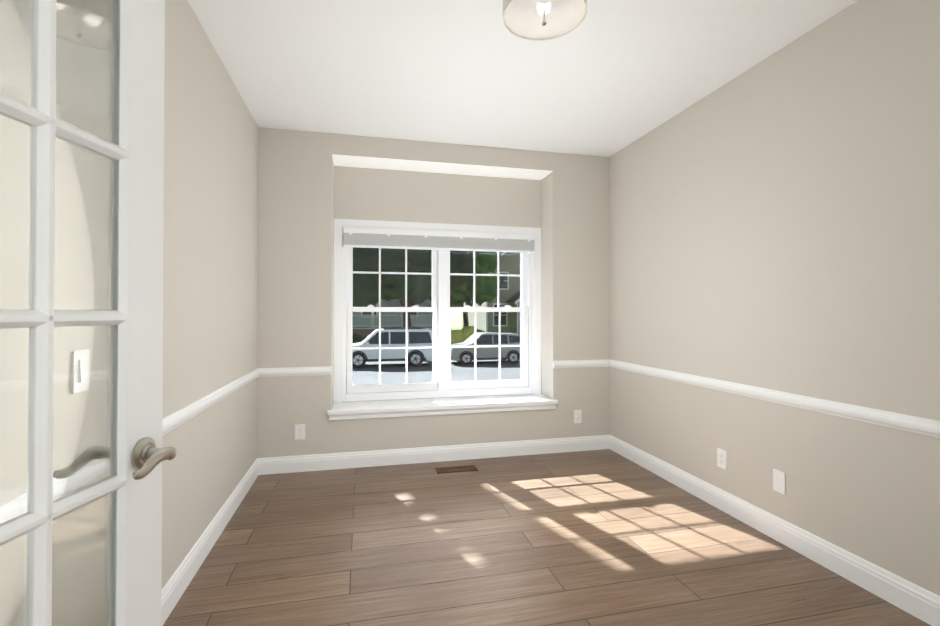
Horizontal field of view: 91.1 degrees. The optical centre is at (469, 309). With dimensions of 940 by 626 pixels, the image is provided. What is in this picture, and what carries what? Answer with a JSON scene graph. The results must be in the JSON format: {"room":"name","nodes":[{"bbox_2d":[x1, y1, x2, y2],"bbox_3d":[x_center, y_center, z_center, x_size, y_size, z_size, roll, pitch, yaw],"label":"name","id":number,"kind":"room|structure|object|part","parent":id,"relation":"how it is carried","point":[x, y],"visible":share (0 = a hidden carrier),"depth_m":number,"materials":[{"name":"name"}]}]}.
{"room":"empty room","nodes":[
{"label":"empty room","id":0,"kind":"room"},
{"bbox_2d":[0,0,257,625],"bbox_3d":[-1.104,-0.094,0.873,0.150,2.740,5.940,0,0,-13],"label":"wall","id":1,"kind":"structure","parent":0,"point":[210,275],"depth_m":2.17,"materials":[{"name":"paint"}]},
{"bbox_2d":[72,350,88,393],"bbox_3d":[-1.133,0.180,1.347,0.010,0.120,0.076,0,0,-13],"label":"switch plate","id":2,"kind":"object","parent":1,"relation":"attached to","point":[82,360],"depth_m":1.33,"materials":[{"name":"plastic"}]},
{"bbox_2d":[0,368,263,523],"bbox_3d":[-1.270,0.485,1.970,0.030,0.068,3.420,0,0,-13],"label":"trim","id":3,"kind":"structure","parent":1,"relation":"attached to","point":[170,422],"depth_m":2.11,"materials":[{"name":"paint"}]},
{"bbox_2d":[161,458,260,625],"bbox_3d":[-1.270,1.221,1.964,0.030,0.128,3.420,0,0,-13],"label":"baseboard","id":4,"kind":"structure","parent":1,"relation":"attached to","point":[173,590],"depth_m":2.35,"materials":[{"name":"paint"}]},
{"bbox_2d":[257,127,609,457],"bbox_3d":[-0.232,-0.066,4.205,3.070,2.740,0.450,0,0,-13],"label":"wall","id":5,"kind":"structure","parent":0,"point":[308,191],"depth_m":4.06,"materials":[{"name":"paint"}]},
{"bbox_2d":[264,367,330,376],"bbox_3d":[-1.386,0.500,3.688,0.530,0.068,0.022,0,0,-13],"label":"trim","id":6,"kind":"structure","parent":5,"relation":"attached to","point":[293,371],"depth_m":3.69,"materials":[{"name":"paint"}]},
{"bbox_2d":[295,424,304,439],"bbox_3d":[-1.363,0.985,3.696,0.076,0.120,0.008,0,0,-13],"label":"electrical outlet","id":7,"kind":"object","parent":5,"relation":"attached to","point":[299,432],"visible":1,"depth_m":3.69,"materials":[{"name":"plastic"}]},
{"bbox_2d":[261,435,608,474],"bbox_3d":[-0.184,1.238,3.967,3.000,0.128,0.016,0,0,-13],"label":"baseboard","id":8,"kind":"structure","parent":5,"relation":"attached to","point":[345,460],"depth_m":3.92,"materials":[{"name":"paint"}]},
{"bbox_2d":[333,218,540,402],"bbox_3d":[-0.260,0.014,4.301,1.939,1.617,0.181,0,0,-13],"label":"window","id":9,"kind":"structure","parent":5,"relation":"in","point":[440,240],"depth_m":4.27,"materials":[{"name":"plastic"}]},
{"bbox_2d":[343,227,534,252],"bbox_3d":[-0.245,-0.631,4.241,1.774,0.172,0.048,0,-1,-13],"label":"shade","id":10,"kind":"object","parent":9,"relation":"attached to","point":[441,240],"depth_m":4.22,"materials":[{"name":"fabric"}]},
{"bbox_2d":[332,154,551,179],"bbox_3d":[-0.237,-1.339,4.216,1.940,0.152,0.449,0,0,-13],"label":"soffit","id":11,"kind":"object","parent":5,"relation":"attached to","point":[418,166],"depth_m":4.11,"materials":[{"name":"paint"}]},
{"bbox_2d":[327,394,557,420],"bbox_3d":[-0.216,0.864,4.105,2.000,0.084,0.346,0,0,-13],"label":"window sill","id":12,"kind":"structure","parent":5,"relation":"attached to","point":[397,408],"depth_m":4.00,"materials":[{"name":"paint"}]},
{"bbox_2d":[574,410,581,422],"bbox_3d":[0.993,0.990,4.249,0.076,0.120,0.008,0,0,-13],"label":"electrical outlet","id":13,"kind":"object","parent":5,"relation":"attached to","point":[577,416],"visible":1,"depth_m":4.25,"materials":[{"name":"plastic"}]},
{"bbox_2d":[553,359,607,367],"bbox_3d":[1.019,0.505,4.252,0.530,0.068,0.022,0,0,-13],"label":"trim","id":14,"kind":"structure","parent":5,"relation":"attached to","point":[569,363],"depth_m":4.25,"materials":[{"name":"paint"}]},
{"bbox_2d":[188,0,857,156],"bbox_3d":[0.463,-1.511,1.253,3.370,0.100,5.940,0,0,-13],"label":"ceiling","id":15,"kind":"structure","parent":0,"point":[606,78],"depth_m":2.72,"materials":[{"name":"paint"}]},
{"bbox_2d":[503,0,586,40],"bbox_3d":[0.308,-1.316,1.914,0.344,0.279,0.344,0,0,-13],"label":"drum pendant light","id":16,"kind":"object","parent":15,"relation":"hanging from","point":[542,20],"visible":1,"depth_m":1.99,"materials":[{"name":"white glass"}]},
{"bbox_2d":[163,449,930,625],"bbox_3d":[0.463,1.329,1.229,3.370,0.100,5.940,0,0,-13],"label":"floor","id":17,"kind":"structure","parent":0,"point":[606,537],"depth_m":2.38,"materials":[{"name":"brown wood"}]},
{"bbox_2d":[435,465,477,473],"bbox_3d":[-0.111,1.298,3.745,0.330,0.005,0.124,0,0,-13],"label":"floor vent","id":18,"kind":"object","parent":17,"relation":"in","point":[456,469],"visible":1,"depth_m":3.73,"materials":[{"name":"brown metal"}]},
{"bbox_2d":[609,0,939,595],"bbox_3d":[2.031,-0.088,1.609,0.150,2.740,5.940,0,0,-13],"label":"wall","id":19,"kind":"structure","parent":0,"point":[774,221],"depth_m":2.43,"materials":[{"name":"paint"}]},
{"bbox_2d":[717,448,726,469],"bbox_3d":[1.626,0.966,2.979,0.008,0.120,0.076,0,0,-13],"label":"outlet","id":20,"kind":"object","parent":19,"relation":"attached to","point":[721,458],"visible":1,"depth_m":2.97,"materials":[{"name":"plastic"}]},
{"bbox_2d":[608,359,939,437],"bbox_3d":[1.694,0.491,2.665,0.022,0.068,3.420,0,0,-13],"label":"trim","id":21,"kind":"structure","parent":19,"relation":"attached to","point":[899,421],"depth_m":2.40,"materials":[{"name":"paint"}]},
{"bbox_2d":[609,435,939,625],"bbox_3d":[1.696,1.227,2.659,0.016,0.128,3.420,0,0,-13],"label":"baseboard","id":22,"kind":"structure","parent":19,"relation":"attached to","point":[915,600],"depth_m":2.40,"materials":[{"name":"paint"}]},
{"bbox_2d":[773,469,785,494],"bbox_3d":[1.723,0.961,2.569,0.007,0.120,0.076,0,0,-13],"label":"blank wall plate","id":23,"kind":"object","parent":19,"relation":"attached to","point":[779,481],"visible":1,"depth_m":2.56,"materials":[{"name":"plastic"}]},
{"bbox_3d":[0.614,-0.096,0.599,3.070,2.740,0.120,0,0,-13],"label":"wall","id":24,"kind":"structure","parent":0,"visible":0},
{"bbox_2d":[0,0,176,625],"bbox_3d":[-0.737,0.249,0.700,0.176,2.032,0.722,0,0,2],"label":"french door","id":25,"kind":"structure","parent":24,"relation":"in","point":[94,543],"depth_m":0.90,"materials":[{"name":"paint"}]},
{"bbox_3d":[-0.737,0.184,0.705,0.005,1.699,0.506,0,0,2],"label":"glass","id":26,"kind":"part","parent":25,"relation":"part of","materials":[{"name":"clear glass"}]},
{"bbox_3d":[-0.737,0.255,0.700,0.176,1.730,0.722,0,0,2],"label":"handle","id":27,"kind":"part","parent":25,"relation":"part of","materials":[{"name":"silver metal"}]},
{"label":"outside","id":28,"kind":"structure","parent":0,"visible":0},
{"bbox_2d":[352,247,522,384],"bbox_3d":[4.923,-4.483,44.504,110.000,15.458,75.635,0,0,-13],"label":"outdoor view","id":29,"kind":"structure","parent":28,"point":[419,339],"depth_m":26.07,"materials":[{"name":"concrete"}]}
]}

